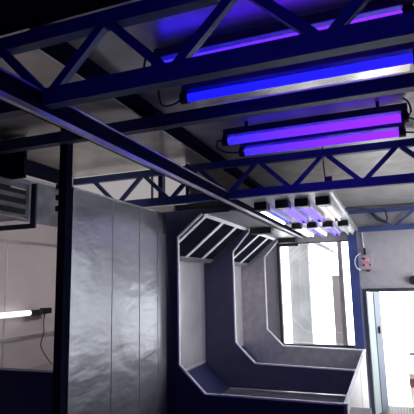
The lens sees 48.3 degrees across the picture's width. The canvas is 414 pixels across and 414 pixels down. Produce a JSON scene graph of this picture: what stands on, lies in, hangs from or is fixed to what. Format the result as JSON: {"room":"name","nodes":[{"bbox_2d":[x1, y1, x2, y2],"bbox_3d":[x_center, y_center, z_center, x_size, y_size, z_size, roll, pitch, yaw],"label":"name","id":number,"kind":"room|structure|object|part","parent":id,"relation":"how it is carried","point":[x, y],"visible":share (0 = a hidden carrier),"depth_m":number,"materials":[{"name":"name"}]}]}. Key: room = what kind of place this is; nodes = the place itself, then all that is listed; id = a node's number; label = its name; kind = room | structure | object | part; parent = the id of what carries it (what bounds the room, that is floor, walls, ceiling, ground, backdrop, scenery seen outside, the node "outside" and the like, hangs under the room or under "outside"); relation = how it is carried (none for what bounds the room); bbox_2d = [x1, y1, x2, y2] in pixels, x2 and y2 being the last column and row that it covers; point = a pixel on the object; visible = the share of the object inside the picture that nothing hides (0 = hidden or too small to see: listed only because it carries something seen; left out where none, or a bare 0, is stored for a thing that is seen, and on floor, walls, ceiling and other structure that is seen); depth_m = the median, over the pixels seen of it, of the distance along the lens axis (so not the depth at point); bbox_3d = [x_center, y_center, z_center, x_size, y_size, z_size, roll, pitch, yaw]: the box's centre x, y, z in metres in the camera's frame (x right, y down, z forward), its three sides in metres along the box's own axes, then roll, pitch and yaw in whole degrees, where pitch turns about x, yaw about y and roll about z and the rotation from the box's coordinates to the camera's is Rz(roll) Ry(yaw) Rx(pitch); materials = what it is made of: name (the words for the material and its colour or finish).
{"room":"industrial workshop","nodes":[
{"label":"industrial workshop","id":0,"kind":"room"},
{"bbox_2d":[0,373,52,413],"bbox_3d":[-1.637,2.159,3.592,1.065,1.675,0.050,-5,-10,21],"label":"wall partition","id":1,"kind":"structure","parent":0,"point":[19,393],"depth_m":3.59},
{"bbox_2d":[0,368,52,375],"bbox_3d":[-1.656,1.320,3.728,1.065,0.025,0.075,-5,-10,21],"label":"sill","id":2,"kind":"structure","parent":1,"relation":"on","point":[2,370],"depth_m":3.61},
{"bbox_2d":[0,177,175,368],"bbox_3d":[-1.992,1.304,4.463,0.120,3.660,10.350,-5,-10,21],"label":"wall","id":3,"kind":"structure","parent":0,"point":[28,257],"depth_m":4.82,"materials":[{"name":"paint"}]},
{"bbox_2d":[0,137,37,230],"bbox_3d":[-1.934,-0.235,3.925,0.610,0.780,0.860,-5,-10,21],"label":"ventilation duct","id":4,"kind":"object","parent":3,"relation":"attached to","point":[14,195],"visible":0.99,"depth_m":4.07,"materials":[{"name":"black metal"}]},
{"bbox_2d":[0,307,51,363],"bbox_3d":[-1.876,1.307,4.484,0.120,0.594,1.075,-5,-10,21],"label":"tube light","id":5,"kind":"object","parent":3,"relation":"attached to","point":[41,311],"visible":1,"depth_m":4.67,"materials":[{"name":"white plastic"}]},
{"bbox_3d":[-1.704,1.395,4.910,0.054,0.551,0.144,-6,-10,25],"label":"cord","id":6,"kind":"part","parent":5,"relation":"part of","materials":[{"name":"grey plastic"}]},
{"bbox_3d":[-1.672,1.396,5.142,0.020,0.035,2.540,-5,-10,21],"label":"wall rail","id":7,"kind":"part","parent":3,"relation":"part of","materials":[{"name":"metal"}]},
{"bbox_3d":[-1.692,0.454,5.297,0.020,0.035,2.540,-5,-10,21],"label":"wall rail","id":8,"kind":"part","parent":3,"relation":"part of","materials":[{"name":"metal"}]},
{"bbox_2d":[23,160,58,186],"bbox_3d":[-1.820,-0.365,4.997,0.096,0.182,0.980,-5,-10,21],"label":"beam","id":9,"kind":"structure","parent":3,"relation":"attached to","point":[35,172],"depth_m":4.99,"materials":[{"name":"black"}]},
{"bbox_2d":[29,363,52,370],"bbox_3d":[-1.274,1.690,4.935,0.818,0.040,2.530,-5,-10,21],"label":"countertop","id":10,"kind":"structure","parent":3,"relation":"attached to","point":[49,366],"depth_m":4.72,"materials":[{"name":"grey"}]},
{"bbox_2d":[74,164,190,207],"bbox_3d":[-0.911,-0.202,5.331,1.535,0.445,0.100,-5,-10,21],"label":"window","id":11,"kind":"structure","parent":3,"relation":"in","point":[116,189],"depth_m":5.30,"materials":[{"name":"grey"}]},
{"bbox_2d":[147,205,174,211],"bbox_3d":[-0.811,1.566,6.183,0.860,3.650,0.050,-5,-10,21],"label":"wall","id":12,"kind":"structure","parent":0,"point":[171,207],"depth_m":6.31,"materials":[{"name":"white paint"}]},
{"bbox_2d":[0,0,413,210],"bbox_3d":[0.428,-0.738,3.829,5.400,0.060,10.550,-5,-10,21],"label":"ceiling","id":13,"kind":"structure","parent":0,"point":[112,54],"depth_m":3.75,"materials":[{"name":"white paint"}]},
{"bbox_2d":[0,0,130,35],"bbox_3d":[-0.395,-1.026,1.586,5.060,0.055,0.940,-5,-10,21],"label":"board","id":14,"kind":"object","parent":13,"relation":"attached to","point":[15,15],"visible":1,"depth_m":2.12,"materials":[{"name":"black"}]},
{"bbox_2d":[28,26,262,187],"bbox_3d":[0.365,-0.392,5.521,0.132,0.053,6.880,-5,-10,21],"label":"stringer","id":15,"kind":"object","parent":13,"relation":"attached to","point":[61,53],"visible":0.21,"depth_m":3.32,"materials":[{"name":"black metal"}]},
{"bbox_2d":[0,72,413,154],"bbox_3d":[0.255,-0.683,3.220,5.060,0.090,0.080,-5,-10,21],"label":"ceiling beam","id":16,"kind":"structure","parent":15,"relation":"attached to","point":[403,83],"depth_m":3.19,"materials":[{"name":"metal"}]},
{"bbox_2d":[154,42,186,62],"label":"lamp","id":17,"kind":"object","parent":13,"relation":"hanging from","point":[167,54],"depth_m":2.53,"materials":[{"name":"blue"}]},
{"bbox_2d":[193,21,298,56],"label":"lamp","id":18,"kind":"object","parent":13,"relation":"hanging from","point":[276,30],"depth_m":2.38,"materials":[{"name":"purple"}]},
{"bbox_2d":[157,41,413,106],"bbox_3d":[0.438,-0.788,2.872,1.638,0.143,0.178,-5,-10,21],"label":"lamp","id":19,"kind":"object","parent":13,"relation":"hanging from","point":[393,59],"visible":0.94,"depth_m":2.78,"materials":[{"name":"blue plastic"}]},
{"bbox_2d":[216,97,411,153],"bbox_3d":[0.795,-0.625,3.648,1.511,0.228,0.202,-5,-10,21],"label":"lamp","id":20,"kind":"object","parent":13,"relation":"hanging from","point":[395,113],"visible":1,"depth_m":3.54,"materials":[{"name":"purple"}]},
{"bbox_2d":[299,7,344,29],"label":"lamp","id":21,"kind":"object","parent":13,"relation":"hanging from","point":[321,20],"depth_m":2.24,"materials":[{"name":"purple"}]},
{"bbox_2d":[238,117,413,156],"bbox_3d":[0.998,-0.604,3.848,1.508,0.213,0.113,-5,-10,21],"label":"lamp","id":22,"kind":"object","parent":13,"relation":"hanging from","point":[391,130],"visible":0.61,"depth_m":3.80,"materials":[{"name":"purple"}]},
{"bbox_2d":[350,0,413,23],"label":"lamp","id":23,"kind":"object","parent":13,"relation":"hanging from","point":[372,9],"depth_m":2.14,"materials":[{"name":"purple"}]},
{"bbox_2d":[250,203,413,408],"bbox_3d":[2.361,1.846,8.339,5.200,3.660,0.100,-5,-10,21],"label":"wall","id":24,"kind":"structure","parent":0,"point":[392,251],"depth_m":8.18,"materials":[{"name":"white paint"}]},
{"bbox_2d":[276,240,354,348],"bbox_3d":[1.977,1.597,8.499,1.310,1.900,0.115,-5,-10,21],"label":"window","id":25,"kind":"structure","parent":24,"relation":"in","point":[339,244],"depth_m":8.40,"materials":[{"name":"grey metal"}]},
{"bbox_2d":[354,233,372,271],"bbox_3d":[2.766,0.797,8.193,0.298,0.694,0.173,-5,-10,21],"label":"switch box","id":26,"kind":"object","parent":24,"relation":"attached to","point":[365,260],"visible":1,"depth_m":8.20,"materials":[{"name":"grey metal"}]},
{"bbox_3d":[2.827,0.975,8.217,0.230,0.280,0.033,-5,-10,21],"label":"plate","id":27,"kind":"part","parent":26,"relation":"part of","materials":[{"name":"grey metal"}]},
{"bbox_2d":[363,288,413,413],"bbox_3d":[3.432,2.535,8.138,1.110,2.190,0.743,-5,-10,21],"label":"door","id":28,"kind":"structure","parent":24,"relation":"in","point":[378,391],"depth_m":8.21,"materials":[{"name":"grey"}]},
{"bbox_2d":[409,276,413,283],"bbox_3d":[3.527,1.247,7.869,0.150,0.150,0.088,-5,-10,21],"label":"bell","id":29,"kind":"object","parent":24,"relation":"attached to","point":[411,279],"visible":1,"depth_m":7.84,"materials":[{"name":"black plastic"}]},
{"bbox_3d":[0.508,2.941,3.224,5.400,0.080,10.550,-5,-10,21],"label":"floor","id":30,"kind":"structure","parent":0,"visible":0},
{"bbox_2d":[52,129,72,413],"bbox_3d":[-1.146,1.141,3.555,0.115,3.650,0.075,-5,-10,21],"label":"steel post","id":31,"kind":"object","parent":30,"relation":"on","point":[64,198],"visible":0.9,"depth_m":3.62,"materials":[{"name":"black"}]},
{"bbox_2d":[66,187,166,413],"bbox_3d":[-0.769,1.513,4.324,0.045,3.150,1.710,-5,-10,21],"label":"partition panel","id":32,"kind":"object","parent":30,"relation":"on","point":[117,358],"visible":0.94,"depth_m":4.24,"materials":[{"name":"grey metal"}]},
{"bbox_2d":[162,191,369,413],"bbox_3d":[0.982,1.790,6.518,2.190,3.240,4.230,-5,-10,21],"label":"booth","id":33,"kind":"object","parent":30,"relation":"on","point":[223,356],"visible":0.91,"depth_m":6.43,"materials":[{"name":"metal"}]},
{"bbox_3d":[0.031,1.603,7.106,0.030,1.460,3.870,-5,-10,21],"label":"panel","id":34,"kind":"part","parent":33,"relation":"part of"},
{"bbox_2d":[179,214,276,265],"bbox_3d":[0.342,0.611,7.154,0.731,0.521,3.840,-5,-10,21],"label":"hood","id":35,"kind":"object","parent":33,"relation":"attached to","point":[212,240],"depth_m":6.64,"materials":[{"name":"metal"}]},
{"bbox_3d":[0.822,0.322,7.000,0.420,0.020,3.840,-5,-10,21],"label":"panel","id":36,"kind":"part","parent":33,"relation":"part of","materials":[{"name":"metal"}]},
{"bbox_2d":[254,202,291,224],"bbox_3d":[0.851,0.095,5.742,0.144,0.090,1.480,-5,-10,21],"label":"ceiling lamp","id":37,"kind":"object","parent":33,"relation":"attached to","point":[265,208],"visible":1,"depth_m":5.47,"materials":[{"name":"white plastic"}]},
{"bbox_3d":[0.952,1.418,6.571,2.106,2.272,0.024,-5,-10,21],"label":"divider plate","id":38,"kind":"part","parent":33,"relation":"part of","materials":[{"name":"metal"}]},
{"bbox_2d":[222,368,355,402],"bbox_3d":[1.211,2.579,6.506,1.760,0.030,3.840,-5,-10,21],"label":"tray","id":39,"kind":"object","parent":33,"relation":"on","point":[339,397],"depth_m":6.21,"materials":[{"name":"metal"}]},
{"bbox_2d":[275,200,308,223],"bbox_3d":[1.067,0.073,5.639,0.144,0.090,1.480,-5,-10,21],"label":"ceiling lamp","id":40,"kind":"object","parent":33,"relation":"attached to","point":[286,206],"visible":1,"depth_m":5.32,"materials":[{"name":"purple plastic"}]},
{"bbox_3d":[1.641,1.691,8.321,2.106,2.272,0.024,-5,-10,21],"label":"divider plate","id":41,"kind":"part","parent":33,"relation":"part of","materials":[{"name":"metal"}]},
{"bbox_2d":[291,223,314,236],"bbox_3d":[1.614,0.393,7.654,0.144,0.090,1.480,-5,-10,21],"label":"ceiling lamp","id":42,"kind":"object","parent":33,"relation":"attached to","point":[301,228],"visible":0.86,"depth_m":7.35,"materials":[{"name":"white plastic"}]},
{"bbox_2d":[294,198,324,222],"bbox_3d":[1.263,0.057,5.564,0.144,0.090,1.480,-5,-10,21],"label":"ceiling lamp","id":43,"kind":"object","parent":33,"relation":"attached to","point":[304,204],"visible":1,"depth_m":5.25,"materials":[{"name":"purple plastic"}]},
{"bbox_2d":[307,222,327,236],"bbox_3d":[1.828,0.375,7.573,0.144,0.090,1.480,-5,-10,21],"label":"ceiling lamp","id":44,"kind":"object","parent":33,"relation":"attached to","point":[314,226],"visible":0.94,"depth_m":7.27,"materials":[{"name":"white plastic"}]},
{"bbox_2d":[315,196,341,221],"bbox_3d":[1.468,0.040,5.486,0.144,0.090,1.480,-5,-10,21],"label":"ceiling lamp","id":45,"kind":"object","parent":33,"relation":"attached to","point":[325,203],"visible":1,"depth_m":5.13,"materials":[{"name":"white plastic"}]},
{"bbox_2d":[322,221,340,235],"bbox_3d":[2.042,0.357,7.491,0.144,0.090,1.480,-5,-10,21],"label":"ceiling lamp","id":46,"kind":"object","parent":33,"relation":"attached to","point":[329,225],"visible":0.94,"depth_m":7.14,"materials":[{"name":"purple plastic"}]},
{"bbox_2d":[337,220,353,234],"bbox_3d":[2.247,0.339,7.413,0.144,0.090,1.480,-5,-10,21],"label":"ceiling lamp","id":47,"kind":"object","parent":33,"relation":"attached to","point":[345,225],"visible":0.95,"depth_m":7.06,"materials":[{"name":"white plastic"}]},
{"bbox_2d":[347,232,364,348],"bbox_3d":[2.648,2.034,8.064,0.150,3.188,0.135,-5,-10,21],"label":"steel column","id":48,"kind":"structure","parent":30,"relation":"on","point":[352,239],"depth_m":8.09,"materials":[{"name":"blue metal"}]},
{"bbox_2d":[346,205,413,231],"bbox_3d":[3.609,0.172,7.954,2.300,0.405,0.106,-5,-10,21],"label":"roof truss","id":49,"kind":"object","parent":48,"relation":"on","point":[372,211],"visible":0.99,"depth_m":8.12,"materials":[{"name":"blue metal"}]},
{"bbox_2d":[349,407,371,413],"bbox_3d":[1.388,2.437,4.063,0.185,1.150,0.488,-5,-10,21],"label":"base cabinet","id":50,"kind":"object","parent":30,"relation":"on","point":[354,410],"visible":1,"depth_m":4.28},
{"bbox_3d":[2.937,0.889,2.588,0.100,3.660,10.350,-5,-10,21],"label":"wall","id":51,"kind":"structure","parent":0,"visible":0},
{"bbox_2d":[0,0,413,118],"bbox_3d":[-0.205,-0.721,2.017,5.060,0.405,0.060,-5,-10,21],"label":"roof truss","id":52,"kind":"object","parent":51,"relation":"attached to","point":[341,37],"visible":0.99,"depth_m":1.95,"materials":[{"name":"blue metal"}]},
{"bbox_2d":[73,138,413,206],"bbox_3d":[0.798,-0.350,4.573,5.060,0.460,0.100,-5,-10,21],"label":"roof truss","id":53,"kind":"object","parent":51,"relation":"attached to","point":[368,181],"visible":0.84,"depth_m":4.55,"materials":[{"name":"blue metal"}]},
{"bbox_2d":[0,67,303,238],"bbox_3d":[0.288,-0.050,4.922,0.095,0.133,8.160,-5,-10,21],"label":"beam","id":54,"kind":"structure","parent":53,"relation":"attached to","point":[15,91],"depth_m":2.66,"materials":[{"name":"metal"}]},
{"label":"outside","id":55,"kind":"structure","parent":0,"visible":0},
{"bbox_2d":[284,328,413,406],"bbox_3d":[5.537,4.764,14.914,13.000,0.100,15.150,-5,-10,21],"label":"ground","id":56,"kind":"structure","parent":55,"point":[396,341],"depth_m":14.34,"materials":[{"name":"white"}]},
{"bbox_2d":[288,244,314,343],"bbox_3d":[2.042,2.212,9.873,0.420,3.450,0.300,-5,-10,21],"label":"column","id":57,"kind":"structure","parent":56,"relation":"on","point":[303,331],"depth_m":9.80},
{"bbox_2d":[332,275,342,343],"bbox_3d":[2.708,2.629,9.416,0.160,2.450,0.060,-5,-10,21],"label":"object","id":58,"kind":"object","parent":56,"relation":"on","point":[335,278],"visible":0.43,"depth_m":9.47,"materials":[{"name":"grey"}]},
{"bbox_2d":[380,405,413,413],"bbox_3d":[3.832,3.602,8.019,1.772,0.030,0.860,-5,-10,21],"label":"deck","id":59,"kind":"object","parent":56,"relation":"on","point":[393,409],"visible":0.71,"depth_m":8.27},
{"bbox_2d":[408,328,413,369],"bbox_3d":[4.522,3.192,9.532,0.630,1.300,0.450,-5,-10,21],"label":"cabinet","id":60,"kind":"object","parent":56,"relation":"on","point":[410,330],"visible":0.8,"depth_m":9.61,"materials":[{"name":"white"}]},
{"bbox_2d":[408,370,413,403],"bbox_3d":[4.127,3.478,8.910,0.390,0.550,0.420,-5,-10,21],"label":"bin","id":61,"kind":"object","parent":56,"relation":"on","point":[410,372],"visible":1,"depth_m":8.80,"materials":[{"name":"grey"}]},
{"bbox_3d":[4.122,3.256,8.946,0.390,0.100,0.420,-5,-10,21],"label":"bin lid","id":62,"kind":"part","parent":61,"relation":"part of","materials":[{"name":"white plastic"}]},
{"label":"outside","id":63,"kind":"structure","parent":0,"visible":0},
{"bbox_2d":[312,243,335,252],"bbox_3d":[2.857,0.970,11.429,0.070,0.070,5.600,-5,-10,21],"label":"beam","id":64,"kind":"structure","parent":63,"point":[316,244],"depth_m":11.77,"materials":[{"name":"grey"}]}
]}

